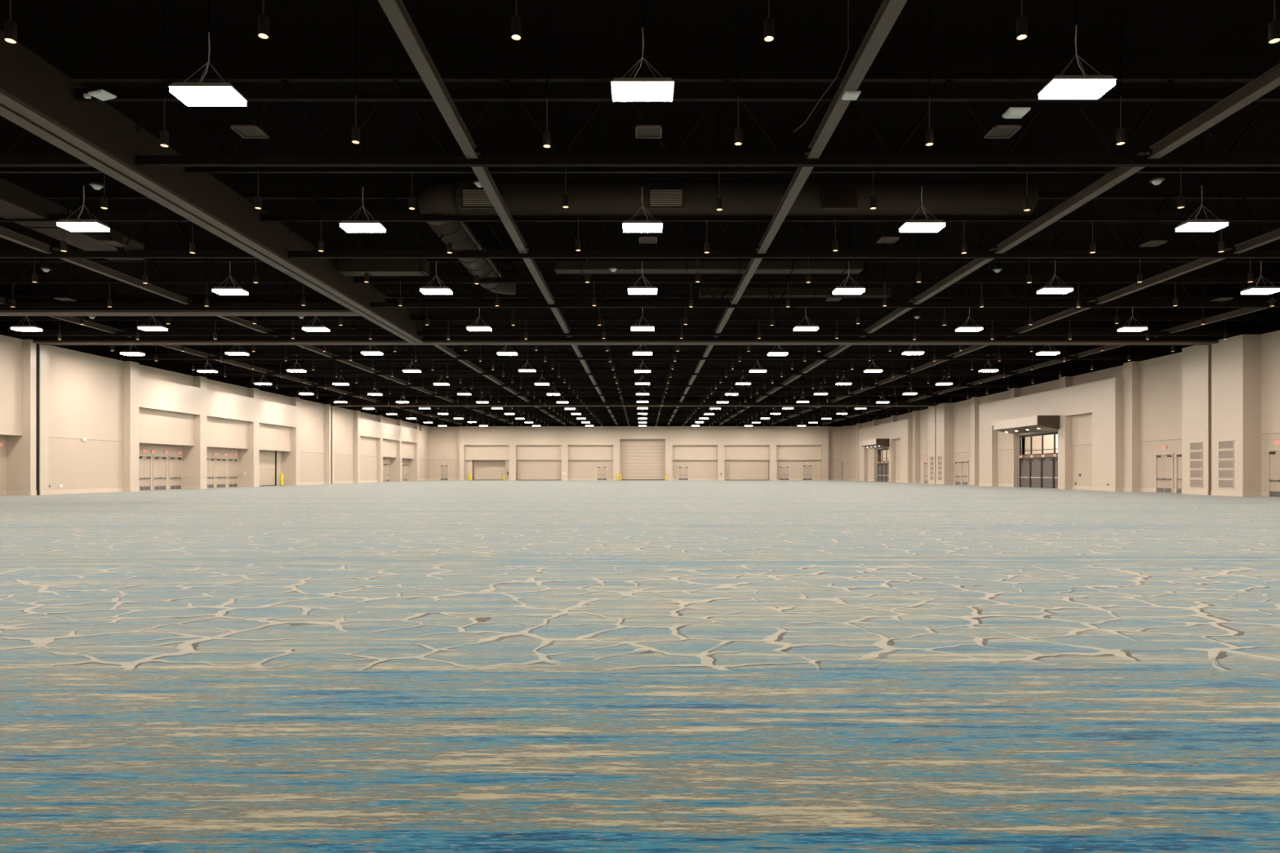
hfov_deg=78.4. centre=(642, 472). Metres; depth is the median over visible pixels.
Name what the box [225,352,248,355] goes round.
diffuser
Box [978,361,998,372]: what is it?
pendant lamp
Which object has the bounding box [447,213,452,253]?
recessed light
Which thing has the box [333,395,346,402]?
pendant lamp
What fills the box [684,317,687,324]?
recessed light
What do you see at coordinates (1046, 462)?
door
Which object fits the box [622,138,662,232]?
pendant lamp
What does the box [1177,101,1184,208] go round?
pendant light
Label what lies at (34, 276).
pendant light
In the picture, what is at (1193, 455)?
air vent
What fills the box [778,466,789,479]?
door
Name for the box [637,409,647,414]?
pendant lamp
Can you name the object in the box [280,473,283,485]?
bollard
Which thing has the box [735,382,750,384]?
diffuser
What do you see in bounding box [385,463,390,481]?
door
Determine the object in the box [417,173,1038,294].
duct
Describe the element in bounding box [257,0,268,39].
pendant light
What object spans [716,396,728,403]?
pendant lamp
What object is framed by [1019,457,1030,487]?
door
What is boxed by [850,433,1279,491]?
wall
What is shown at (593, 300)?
pendant light
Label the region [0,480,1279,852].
floor
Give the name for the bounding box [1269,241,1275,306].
pendant light
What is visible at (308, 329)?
diffuser
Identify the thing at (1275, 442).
exit sign
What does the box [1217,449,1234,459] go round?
air vent
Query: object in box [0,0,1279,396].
ceiling
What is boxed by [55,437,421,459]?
trim
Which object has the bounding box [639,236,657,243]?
framed panel
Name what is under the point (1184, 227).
diffuser
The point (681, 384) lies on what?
roof truss
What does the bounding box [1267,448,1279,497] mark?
door
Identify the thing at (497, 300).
recessed light
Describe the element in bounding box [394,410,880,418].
roof truss
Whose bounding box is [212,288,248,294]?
diffuser
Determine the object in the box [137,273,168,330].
pendant lamp
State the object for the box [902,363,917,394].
pendant lamp
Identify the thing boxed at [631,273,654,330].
pendant lamp
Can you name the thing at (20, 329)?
diffuser
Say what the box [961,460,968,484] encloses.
door
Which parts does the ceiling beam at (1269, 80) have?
hanger rod, hanger rod, hanger rod, hanger rod, hanger rod, hanger rod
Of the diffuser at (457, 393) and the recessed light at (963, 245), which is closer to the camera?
the recessed light at (963, 245)
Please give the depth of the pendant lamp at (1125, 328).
43.70 m
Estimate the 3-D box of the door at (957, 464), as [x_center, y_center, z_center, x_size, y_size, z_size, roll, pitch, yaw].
[36.934,0.055,91.900,0.170,2.790,1.800,0,0,0]
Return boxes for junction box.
[83,0,91,98]
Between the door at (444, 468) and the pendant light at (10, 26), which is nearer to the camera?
the pendant light at (10, 26)
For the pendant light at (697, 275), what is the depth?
32.47 m
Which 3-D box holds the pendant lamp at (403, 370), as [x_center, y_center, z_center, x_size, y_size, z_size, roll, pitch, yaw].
[-18.290,-9.557,62.270,1.310,3.200,0.680,0,0,0]
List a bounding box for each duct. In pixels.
[0,153,144,260]
[338,222,429,276]
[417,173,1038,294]
[554,228,862,274]
[698,273,890,298]
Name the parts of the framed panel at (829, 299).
hanger rod, frame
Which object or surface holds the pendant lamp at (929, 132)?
in the ceiling
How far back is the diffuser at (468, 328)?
43.80 m
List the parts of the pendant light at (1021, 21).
stem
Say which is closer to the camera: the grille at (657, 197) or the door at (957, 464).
the grille at (657, 197)
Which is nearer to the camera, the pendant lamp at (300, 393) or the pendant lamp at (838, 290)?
the pendant lamp at (838, 290)
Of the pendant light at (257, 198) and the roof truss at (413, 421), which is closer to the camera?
the pendant light at (257, 198)
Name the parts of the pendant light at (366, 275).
hanger rod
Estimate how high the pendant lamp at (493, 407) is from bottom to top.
3.200 m
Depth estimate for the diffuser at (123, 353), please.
52.80 m
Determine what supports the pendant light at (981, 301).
in the ceiling
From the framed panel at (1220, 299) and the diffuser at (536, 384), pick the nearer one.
the framed panel at (1220, 299)
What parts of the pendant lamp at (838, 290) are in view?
hanger rod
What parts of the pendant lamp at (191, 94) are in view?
hanger rod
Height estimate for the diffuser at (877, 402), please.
0.100 m
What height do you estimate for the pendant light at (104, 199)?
3.340 m
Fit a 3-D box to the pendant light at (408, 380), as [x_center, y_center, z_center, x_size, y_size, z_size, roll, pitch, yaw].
[-20.574,-9.464,69.064,0.184,3.340,0.175,0,0,0]
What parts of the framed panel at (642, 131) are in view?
hanger rod, plate, frame, hanger rod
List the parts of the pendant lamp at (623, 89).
hanger rod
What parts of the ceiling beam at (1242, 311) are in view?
hanger rod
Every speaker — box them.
[40,235,51,271]
[88,173,103,190]
[88,271,96,319]
[473,101,482,187]
[608,266,617,271]
[913,271,920,319]
[992,266,1002,272]
[1149,102,1164,185]
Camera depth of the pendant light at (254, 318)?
41.60 m
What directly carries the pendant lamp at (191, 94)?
hanging from the ceiling
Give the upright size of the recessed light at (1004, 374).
3.340 m
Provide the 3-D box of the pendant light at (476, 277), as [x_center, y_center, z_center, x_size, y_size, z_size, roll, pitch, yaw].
[-6.858,-9.466,32.488,0.184,3.340,0.184,0,0,0]
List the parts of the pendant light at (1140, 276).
hanger rod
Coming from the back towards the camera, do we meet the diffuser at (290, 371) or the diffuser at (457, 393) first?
the diffuser at (457, 393)
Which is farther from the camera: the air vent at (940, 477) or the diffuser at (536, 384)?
the air vent at (940, 477)
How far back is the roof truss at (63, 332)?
47.59 m
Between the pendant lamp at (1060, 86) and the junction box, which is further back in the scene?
the junction box
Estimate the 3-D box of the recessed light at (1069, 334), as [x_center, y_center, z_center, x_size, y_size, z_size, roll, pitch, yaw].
[25.146,-9.502,46.204,0.184,3.340,0.184,0,0,0]
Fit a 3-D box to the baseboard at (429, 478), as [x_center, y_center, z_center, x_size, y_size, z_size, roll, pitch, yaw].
[-0.750,1.300,141.485,75.500,0.300,1.030,0,0,0]
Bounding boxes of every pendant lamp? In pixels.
[10,273,42,331]
[56,173,110,231]
[120,320,145,355]
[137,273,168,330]
[168,0,248,106]
[196,360,217,372]
[212,243,248,294]
[224,324,248,355]
[254,349,271,384]
[286,345,306,372]
[299,386,313,394]
[302,290,329,331]
[332,349,349,385]
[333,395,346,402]
[338,131,386,232]
[360,345,382,355]
[362,387,374,408]
[368,363,382,395]
[395,395,408,402]
[402,345,421,372]
[419,233,453,294]
[433,350,449,385]
[437,409,448,414]
[457,364,471,395]
[466,284,491,330]
[475,395,488,403]
[491,406,502,408]
[497,307,517,355]
[518,361,535,372]
[534,376,549,385]
[546,388,559,395]
[556,395,568,403]
[571,406,581,414]
[610,0,674,101]
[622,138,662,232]
[627,232,657,293]
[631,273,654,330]
[632,345,652,355]
[634,362,650,373]
[635,377,649,384]
[635,387,648,395]
[636,396,648,402]
[637,406,648,408]
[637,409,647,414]
[704,391,714,414]
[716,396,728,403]
[724,363,737,395]
[735,349,750,384]
[749,345,766,372]
[767,307,787,355]
[770,409,780,414]
[793,273,818,330]
[796,395,808,402]
[813,364,827,395]
[832,222,865,293]
[835,351,851,385]
[836,392,847,414]
[854,406,866,408]
[863,345,882,372]
[875,377,888,403]
[898,131,946,231]
[902,307,924,355]
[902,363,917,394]
[935,350,952,385]
[955,273,982,331]
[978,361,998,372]
[1035,307,1059,355]
[1036,222,1073,293]
[1037,0,1116,98]
[1117,273,1146,331]
[1174,132,1228,231]
[1240,222,1279,293]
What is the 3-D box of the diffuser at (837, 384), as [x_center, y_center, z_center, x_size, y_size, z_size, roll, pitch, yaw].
[18.290,-8.032,71.414,1.270,0.100,0.640,0,0,0]
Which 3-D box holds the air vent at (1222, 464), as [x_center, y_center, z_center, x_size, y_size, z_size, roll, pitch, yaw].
[35.885,-0.490,48.300,0.030,0.560,1.300,0,0,0]
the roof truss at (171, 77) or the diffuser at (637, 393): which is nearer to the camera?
the roof truss at (171, 77)
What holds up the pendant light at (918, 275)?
in the ceiling
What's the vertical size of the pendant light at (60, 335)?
3.340 m
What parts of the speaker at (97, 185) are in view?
lamp shade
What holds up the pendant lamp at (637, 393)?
hanging from the ceiling
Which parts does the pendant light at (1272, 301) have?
hanger rod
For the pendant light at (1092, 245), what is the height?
3.340 m
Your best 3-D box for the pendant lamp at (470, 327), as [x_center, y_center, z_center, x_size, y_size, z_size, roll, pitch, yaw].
[-9.144,-9.572,43.982,1.310,3.200,0.680,0,0,0]
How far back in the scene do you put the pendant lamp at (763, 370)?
61.97 m
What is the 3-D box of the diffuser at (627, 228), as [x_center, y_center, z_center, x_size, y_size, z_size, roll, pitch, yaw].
[0.000,-7.993,25.694,1.270,0.100,0.640,0,0,0]
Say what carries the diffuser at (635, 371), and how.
attached to the pendant lamp at (636, 371)
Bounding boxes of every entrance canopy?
[860,438,889,448]
[993,415,1059,434]
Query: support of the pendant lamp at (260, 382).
hanging from the ceiling
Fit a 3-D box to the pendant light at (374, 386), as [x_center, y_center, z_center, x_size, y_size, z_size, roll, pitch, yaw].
[-25.146,-9.464,73.636,0.184,3.340,0.175,0,0,0]
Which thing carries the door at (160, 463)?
in the wall at (73, 464)
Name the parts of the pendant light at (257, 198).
stem, hanger rod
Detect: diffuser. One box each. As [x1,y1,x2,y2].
[10,327,42,331]
[57,222,109,231]
[120,352,145,355]
[137,326,167,330]
[169,86,246,106]
[197,370,217,372]
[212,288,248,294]
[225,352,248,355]
[254,382,271,384]
[286,369,306,372]
[299,392,313,394]
[302,327,329,331]
[332,382,349,385]
[339,223,385,232]
[360,351,382,355]
[368,393,382,395]
[402,369,421,372]
[420,288,452,294]
[433,383,448,385]
[457,393,471,395]
[466,327,491,330]
[497,352,517,355]
[518,369,535,372]
[534,382,549,385]
[546,393,559,395]
[611,81,673,101]
[622,223,662,232]
[627,288,657,293]
[631,326,653,330]
[633,351,652,355]
[634,370,650,373]
[635,382,649,384]
[636,393,648,395]
[724,393,737,395]
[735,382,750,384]
[749,369,766,372]
[767,352,787,355]
[793,327,818,330]
[813,393,827,395]
[832,288,865,293]
[835,382,851,385]
[863,369,882,372]
[875,401,888,403]
[899,222,945,231]
[902,351,924,355]
[902,392,917,394]
[935,382,952,385]
[955,327,982,331]
[978,369,998,372]
[1035,351,1059,355]
[1036,288,1073,293]
[1038,79,1115,98]
[1117,327,1146,331]
[1175,222,1228,231]
[1240,288,1279,293]
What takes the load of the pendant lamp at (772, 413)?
hanging from the ceiling
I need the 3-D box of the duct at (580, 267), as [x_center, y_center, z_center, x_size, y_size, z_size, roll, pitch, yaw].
[3.000,-10.160,36.000,14.000,1.980,0.860,0,0,0]
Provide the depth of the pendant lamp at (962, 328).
43.70 m
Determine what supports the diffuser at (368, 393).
attached to the pendant lamp at (369, 393)
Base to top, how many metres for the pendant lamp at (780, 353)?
3.200 m
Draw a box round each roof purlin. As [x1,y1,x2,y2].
[0,249,1279,250]
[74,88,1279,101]
[232,374,1035,377]
[257,379,1013,382]
[297,389,974,391]
[329,397,942,399]
[368,406,906,407]
[379,409,895,410]
[389,411,885,413]
[399,414,876,415]
[407,415,867,417]
[415,418,860,419]
[422,419,853,421]
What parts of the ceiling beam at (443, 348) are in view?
rail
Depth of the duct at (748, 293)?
41.10 m
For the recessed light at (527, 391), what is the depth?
78.21 m
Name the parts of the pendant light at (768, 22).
stem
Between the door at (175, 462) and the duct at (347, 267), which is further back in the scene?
the door at (175, 462)
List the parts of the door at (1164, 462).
kick plate, kick plate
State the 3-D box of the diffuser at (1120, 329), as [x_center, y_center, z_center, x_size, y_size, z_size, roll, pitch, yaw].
[27.430,-8.000,43.982,1.270,0.100,0.640,0,0,0]
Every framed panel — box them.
[53,297,76,301]
[97,240,127,246]
[230,124,269,138]
[635,16,662,138]
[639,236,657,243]
[825,241,841,301]
[876,221,899,243]
[983,124,1022,138]
[1138,173,1168,246]
[1210,240,1233,301]
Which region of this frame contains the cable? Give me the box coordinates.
[793,0,848,132]
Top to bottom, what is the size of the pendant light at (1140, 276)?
3.340 m
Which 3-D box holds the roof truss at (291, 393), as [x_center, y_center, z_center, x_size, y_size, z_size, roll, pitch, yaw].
[-0.750,-9.550,85.252,75.480,2.500,0.180,0,0,0]
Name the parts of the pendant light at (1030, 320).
hanger rod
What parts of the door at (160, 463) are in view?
kick plate, kick plate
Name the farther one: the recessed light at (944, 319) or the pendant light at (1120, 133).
the recessed light at (944, 319)
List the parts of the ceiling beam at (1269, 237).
hanger rod, hanger rod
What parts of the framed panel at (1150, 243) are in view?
hanger rod, plate, frame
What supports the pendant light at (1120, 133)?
in the ceiling
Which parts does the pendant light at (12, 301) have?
hanger rod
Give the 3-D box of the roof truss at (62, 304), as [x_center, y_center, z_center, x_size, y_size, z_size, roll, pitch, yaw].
[-0.750,-9.550,39.532,75.480,2.500,0.180,0,0,0]
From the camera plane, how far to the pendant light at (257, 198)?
23.33 m
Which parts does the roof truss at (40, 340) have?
rail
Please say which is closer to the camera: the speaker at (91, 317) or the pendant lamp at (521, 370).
the speaker at (91, 317)
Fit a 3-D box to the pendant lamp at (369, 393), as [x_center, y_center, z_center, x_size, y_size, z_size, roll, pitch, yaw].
[-27.430,-9.545,80.558,1.310,3.200,0.680,0,0,0]
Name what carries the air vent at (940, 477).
in the wall at (1113, 403)
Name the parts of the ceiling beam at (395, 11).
hanger rod, hanger rod, hanger rod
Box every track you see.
[0,29,423,342]
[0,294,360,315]
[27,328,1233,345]
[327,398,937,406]
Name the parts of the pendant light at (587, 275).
hanger rod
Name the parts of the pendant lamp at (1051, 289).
hanger rod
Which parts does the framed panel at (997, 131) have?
plate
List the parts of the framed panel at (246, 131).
plate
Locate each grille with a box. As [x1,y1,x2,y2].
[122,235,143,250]
[462,190,493,205]
[649,190,682,205]
[824,190,856,205]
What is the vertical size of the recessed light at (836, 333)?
3.340 m
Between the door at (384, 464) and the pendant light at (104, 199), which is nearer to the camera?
the pendant light at (104, 199)
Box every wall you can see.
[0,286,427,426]
[0,435,429,490]
[6,339,419,495]
[427,410,848,426]
[429,426,840,479]
[429,459,840,479]
[840,334,1261,495]
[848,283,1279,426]
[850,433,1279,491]
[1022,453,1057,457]
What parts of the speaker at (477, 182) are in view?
stem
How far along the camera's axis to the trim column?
85.02 m
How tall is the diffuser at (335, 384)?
0.100 m
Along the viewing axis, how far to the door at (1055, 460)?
70.31 m
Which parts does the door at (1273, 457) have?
kick plate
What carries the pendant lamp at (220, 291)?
hanging from the ceiling
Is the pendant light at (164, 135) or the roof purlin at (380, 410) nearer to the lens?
the pendant light at (164, 135)
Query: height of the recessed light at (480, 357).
3.340 m
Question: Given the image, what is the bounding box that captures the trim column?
[276,451,280,485]
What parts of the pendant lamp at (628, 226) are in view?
hanger rod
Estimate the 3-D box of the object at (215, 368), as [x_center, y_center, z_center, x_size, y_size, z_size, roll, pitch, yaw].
[-0.750,-9.110,69.250,75.480,0.250,0.140,0,0,0]
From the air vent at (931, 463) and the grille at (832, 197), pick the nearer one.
the grille at (832, 197)
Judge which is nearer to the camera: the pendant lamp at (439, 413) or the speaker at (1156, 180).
the speaker at (1156, 180)
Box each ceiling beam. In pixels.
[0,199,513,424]
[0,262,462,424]
[377,0,617,424]
[434,307,565,424]
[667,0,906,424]
[720,0,1279,424]
[771,199,1279,424]
[822,262,1279,424]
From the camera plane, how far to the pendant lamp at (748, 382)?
71.15 m
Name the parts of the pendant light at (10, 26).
stem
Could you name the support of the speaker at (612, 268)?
hanging from the ceiling
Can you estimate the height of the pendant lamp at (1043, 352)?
3.200 m
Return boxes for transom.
[1019,431,1057,455]
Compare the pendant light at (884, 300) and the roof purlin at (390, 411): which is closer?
the pendant light at (884, 300)
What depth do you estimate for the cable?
16.91 m
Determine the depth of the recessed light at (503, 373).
64.49 m
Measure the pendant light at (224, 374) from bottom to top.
3.340 m
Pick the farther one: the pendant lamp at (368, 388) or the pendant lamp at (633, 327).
the pendant lamp at (368, 388)
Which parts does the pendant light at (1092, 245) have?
hanger rod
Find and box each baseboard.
[0,478,429,495]
[429,478,840,479]
[840,478,1271,497]
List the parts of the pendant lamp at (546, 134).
stem, hanger rod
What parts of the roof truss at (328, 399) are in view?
rail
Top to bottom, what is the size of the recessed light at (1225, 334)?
3.340 m
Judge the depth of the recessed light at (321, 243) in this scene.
27.91 m
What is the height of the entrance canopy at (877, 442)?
1.200 m
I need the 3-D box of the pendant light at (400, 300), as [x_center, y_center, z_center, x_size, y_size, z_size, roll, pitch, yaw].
[-11.430,-9.538,37.060,0.184,3.340,0.184,0,0,0]
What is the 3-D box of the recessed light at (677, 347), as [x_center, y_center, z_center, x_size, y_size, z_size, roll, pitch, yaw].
[2.286,-9.497,50.776,0.184,3.340,0.175,0,0,0]
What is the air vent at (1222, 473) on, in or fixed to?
in the wall at (1113, 403)
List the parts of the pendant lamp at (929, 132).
stem, hanger rod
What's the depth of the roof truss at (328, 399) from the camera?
95.66 m
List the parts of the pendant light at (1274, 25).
stem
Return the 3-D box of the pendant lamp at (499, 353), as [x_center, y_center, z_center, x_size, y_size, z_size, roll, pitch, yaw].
[-9.144,-9.560,53.126,1.310,3.200,0.680,0,0,0]
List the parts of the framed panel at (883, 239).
plate, frame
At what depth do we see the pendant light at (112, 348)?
50.74 m
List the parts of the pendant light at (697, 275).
hanger rod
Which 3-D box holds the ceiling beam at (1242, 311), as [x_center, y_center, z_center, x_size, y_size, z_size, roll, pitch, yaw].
[32.000,-9.785,77.500,0.200,2.730,123.000,0,0,0]
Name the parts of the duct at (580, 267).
hanger rod, hanger rod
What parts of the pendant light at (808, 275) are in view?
hanger rod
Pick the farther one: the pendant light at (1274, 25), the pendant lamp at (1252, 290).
the pendant lamp at (1252, 290)
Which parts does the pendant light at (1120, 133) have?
hanger rod, stem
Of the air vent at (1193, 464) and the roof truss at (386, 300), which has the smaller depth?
the roof truss at (386, 300)
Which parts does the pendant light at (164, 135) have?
stem, hanger rod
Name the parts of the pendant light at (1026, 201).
stem, hanger rod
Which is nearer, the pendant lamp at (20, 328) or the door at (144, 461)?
the pendant lamp at (20, 328)
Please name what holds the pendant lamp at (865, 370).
hanging from the ceiling
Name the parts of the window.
pane, pane, pane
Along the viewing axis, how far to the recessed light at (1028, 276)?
32.41 m
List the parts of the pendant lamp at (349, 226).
hanger rod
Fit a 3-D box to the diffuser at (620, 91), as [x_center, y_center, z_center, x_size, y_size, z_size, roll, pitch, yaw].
[0.000,-8.020,16.550,1.270,0.100,0.640,0,0,0]
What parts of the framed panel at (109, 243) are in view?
plate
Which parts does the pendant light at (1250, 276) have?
hanger rod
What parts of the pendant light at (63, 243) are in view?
hanger rod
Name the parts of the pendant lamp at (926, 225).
hanger rod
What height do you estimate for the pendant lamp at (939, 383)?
3.200 m
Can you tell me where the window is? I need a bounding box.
[877,448,888,462]
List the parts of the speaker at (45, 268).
lamp shade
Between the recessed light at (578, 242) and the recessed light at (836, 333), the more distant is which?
the recessed light at (836, 333)
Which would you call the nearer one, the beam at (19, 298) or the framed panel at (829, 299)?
the framed panel at (829, 299)
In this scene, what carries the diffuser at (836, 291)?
attached to the pendant lamp at (838, 290)
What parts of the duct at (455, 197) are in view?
grille frame, hanger rail, grille frame, grille frame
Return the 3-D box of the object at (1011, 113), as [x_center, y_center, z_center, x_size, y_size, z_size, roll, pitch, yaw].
[8.850,-9.800,18.600,0.480,2.700,0.400,0,0,0]
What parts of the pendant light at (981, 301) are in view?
hanger rod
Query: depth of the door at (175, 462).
66.28 m
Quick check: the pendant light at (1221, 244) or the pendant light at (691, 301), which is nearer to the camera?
the pendant light at (1221, 244)
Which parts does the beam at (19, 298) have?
rail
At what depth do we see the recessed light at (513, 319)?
41.61 m
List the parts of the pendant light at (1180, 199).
stem, hanger rod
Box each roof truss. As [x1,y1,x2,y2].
[0,71,1279,166]
[0,192,1279,258]
[0,258,1279,307]
[7,293,1253,335]
[119,325,1146,359]
[190,345,1076,374]
[244,363,1024,386]
[287,377,983,395]
[322,382,950,403]
[350,391,923,409]
[373,396,900,414]
[385,298,1279,302]
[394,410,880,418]
[411,410,864,422]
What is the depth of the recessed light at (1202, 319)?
41.60 m
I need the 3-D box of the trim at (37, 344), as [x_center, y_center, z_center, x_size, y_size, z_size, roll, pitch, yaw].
[-39.325,-3.400,93.055,2.550,9.700,87.690,0,0,0]
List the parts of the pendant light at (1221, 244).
hanger rod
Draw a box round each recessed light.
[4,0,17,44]
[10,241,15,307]
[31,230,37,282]
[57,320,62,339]
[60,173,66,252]
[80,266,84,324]
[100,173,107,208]
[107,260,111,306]
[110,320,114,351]
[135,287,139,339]
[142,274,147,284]
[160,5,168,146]
[166,317,170,324]
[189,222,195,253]
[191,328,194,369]
[204,298,208,306]
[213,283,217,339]
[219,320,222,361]
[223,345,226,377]
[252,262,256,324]
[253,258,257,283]
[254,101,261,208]
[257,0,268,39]
[291,332,294,338]
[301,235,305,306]
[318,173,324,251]
[338,315,342,325]
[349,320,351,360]
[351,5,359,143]
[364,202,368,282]
[368,333,372,339]
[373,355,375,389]
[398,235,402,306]
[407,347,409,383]
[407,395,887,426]
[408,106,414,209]
[425,318,428,325]
[446,333,449,339]
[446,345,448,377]
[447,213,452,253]
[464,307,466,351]
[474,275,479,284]
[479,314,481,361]
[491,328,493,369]
[495,297,499,306]
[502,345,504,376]
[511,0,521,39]
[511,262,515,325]
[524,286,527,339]
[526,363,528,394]
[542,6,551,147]
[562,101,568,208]
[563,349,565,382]
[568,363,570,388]
[575,214,581,251]
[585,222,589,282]
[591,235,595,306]
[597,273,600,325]
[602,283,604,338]
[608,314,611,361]
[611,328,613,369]
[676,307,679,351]
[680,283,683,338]
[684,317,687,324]
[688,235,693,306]
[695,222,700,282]
[704,214,709,253]
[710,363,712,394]
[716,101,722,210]
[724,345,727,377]
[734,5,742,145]
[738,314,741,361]
[757,332,760,338]
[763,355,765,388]
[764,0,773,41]
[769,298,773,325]
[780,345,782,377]
[786,299,790,306]
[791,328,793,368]
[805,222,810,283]
[832,214,838,251]
[835,332,838,338]
[856,298,859,324]
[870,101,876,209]
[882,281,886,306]
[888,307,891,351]
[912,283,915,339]
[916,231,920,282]
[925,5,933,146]
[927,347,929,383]
[942,318,946,325]
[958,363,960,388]
[961,242,966,253]
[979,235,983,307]
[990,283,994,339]
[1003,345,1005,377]
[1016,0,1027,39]
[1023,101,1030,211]
[1026,274,1031,283]
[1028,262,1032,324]
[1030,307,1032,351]
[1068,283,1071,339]
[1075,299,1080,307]
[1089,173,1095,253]
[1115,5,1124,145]
[1115,316,1119,324]
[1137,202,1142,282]
[1146,333,1149,339]
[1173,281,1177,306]
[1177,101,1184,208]
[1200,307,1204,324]
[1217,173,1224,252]
[1223,333,1226,339]
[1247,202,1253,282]
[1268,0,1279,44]
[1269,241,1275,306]
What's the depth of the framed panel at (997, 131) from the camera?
19.21 m
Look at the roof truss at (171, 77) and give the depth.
21.15 m
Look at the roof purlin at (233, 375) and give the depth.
73.79 m
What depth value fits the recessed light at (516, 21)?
14.13 m
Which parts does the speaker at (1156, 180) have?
stem, lamp shade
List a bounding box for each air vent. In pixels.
[929,456,933,461]
[929,461,933,466]
[937,475,942,480]
[1189,441,1203,450]
[1189,450,1203,459]
[1189,460,1203,469]
[1189,469,1203,478]
[1189,479,1203,487]
[1217,440,1234,449]
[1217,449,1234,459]
[1217,459,1234,468]
[1217,469,1234,478]
[1217,479,1234,488]
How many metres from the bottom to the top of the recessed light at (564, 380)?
3.340 m
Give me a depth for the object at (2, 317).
46.36 m
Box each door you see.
[0,449,0,496]
[138,454,151,490]
[152,455,167,490]
[168,456,182,489]
[206,457,214,488]
[215,457,226,488]
[227,457,238,487]
[259,450,276,486]
[382,463,385,481]
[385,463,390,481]
[403,463,407,480]
[440,464,448,479]
[472,460,505,479]
[516,460,561,479]
[596,466,607,479]
[620,439,665,479]
[678,466,688,479]
[724,460,768,479]
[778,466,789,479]
[802,464,812,479]
[877,463,881,481]
[881,462,885,481]
[885,462,888,481]
[924,462,928,483]
[955,460,961,484]
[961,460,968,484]
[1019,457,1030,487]
[1030,457,1041,488]
[1041,457,1053,488]
[1053,457,1057,488]
[1155,453,1173,493]
[1175,453,1182,493]
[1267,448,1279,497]
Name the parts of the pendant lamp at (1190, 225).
hanger rod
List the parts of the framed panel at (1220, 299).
hanger rod, frame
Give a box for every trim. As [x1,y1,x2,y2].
[35,343,332,495]
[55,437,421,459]
[855,433,1274,459]
[935,344,1211,495]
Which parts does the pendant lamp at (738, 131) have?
stem, hanger rod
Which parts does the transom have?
pane, pane, pane, pane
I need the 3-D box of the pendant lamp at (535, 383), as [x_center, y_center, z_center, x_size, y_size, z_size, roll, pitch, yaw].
[-9.144,-9.564,71.414,1.310,3.200,0.680,0,0,0]
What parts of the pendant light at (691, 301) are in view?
hanger rod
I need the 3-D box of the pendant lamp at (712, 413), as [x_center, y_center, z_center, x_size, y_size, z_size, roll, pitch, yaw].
[9.144,-9.549,107.990,1.310,3.200,0.680,0,0,0]
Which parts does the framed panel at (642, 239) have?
plate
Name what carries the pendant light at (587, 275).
in the ceiling
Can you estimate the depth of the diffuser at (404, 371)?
61.96 m
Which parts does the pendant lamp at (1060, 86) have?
hanger rod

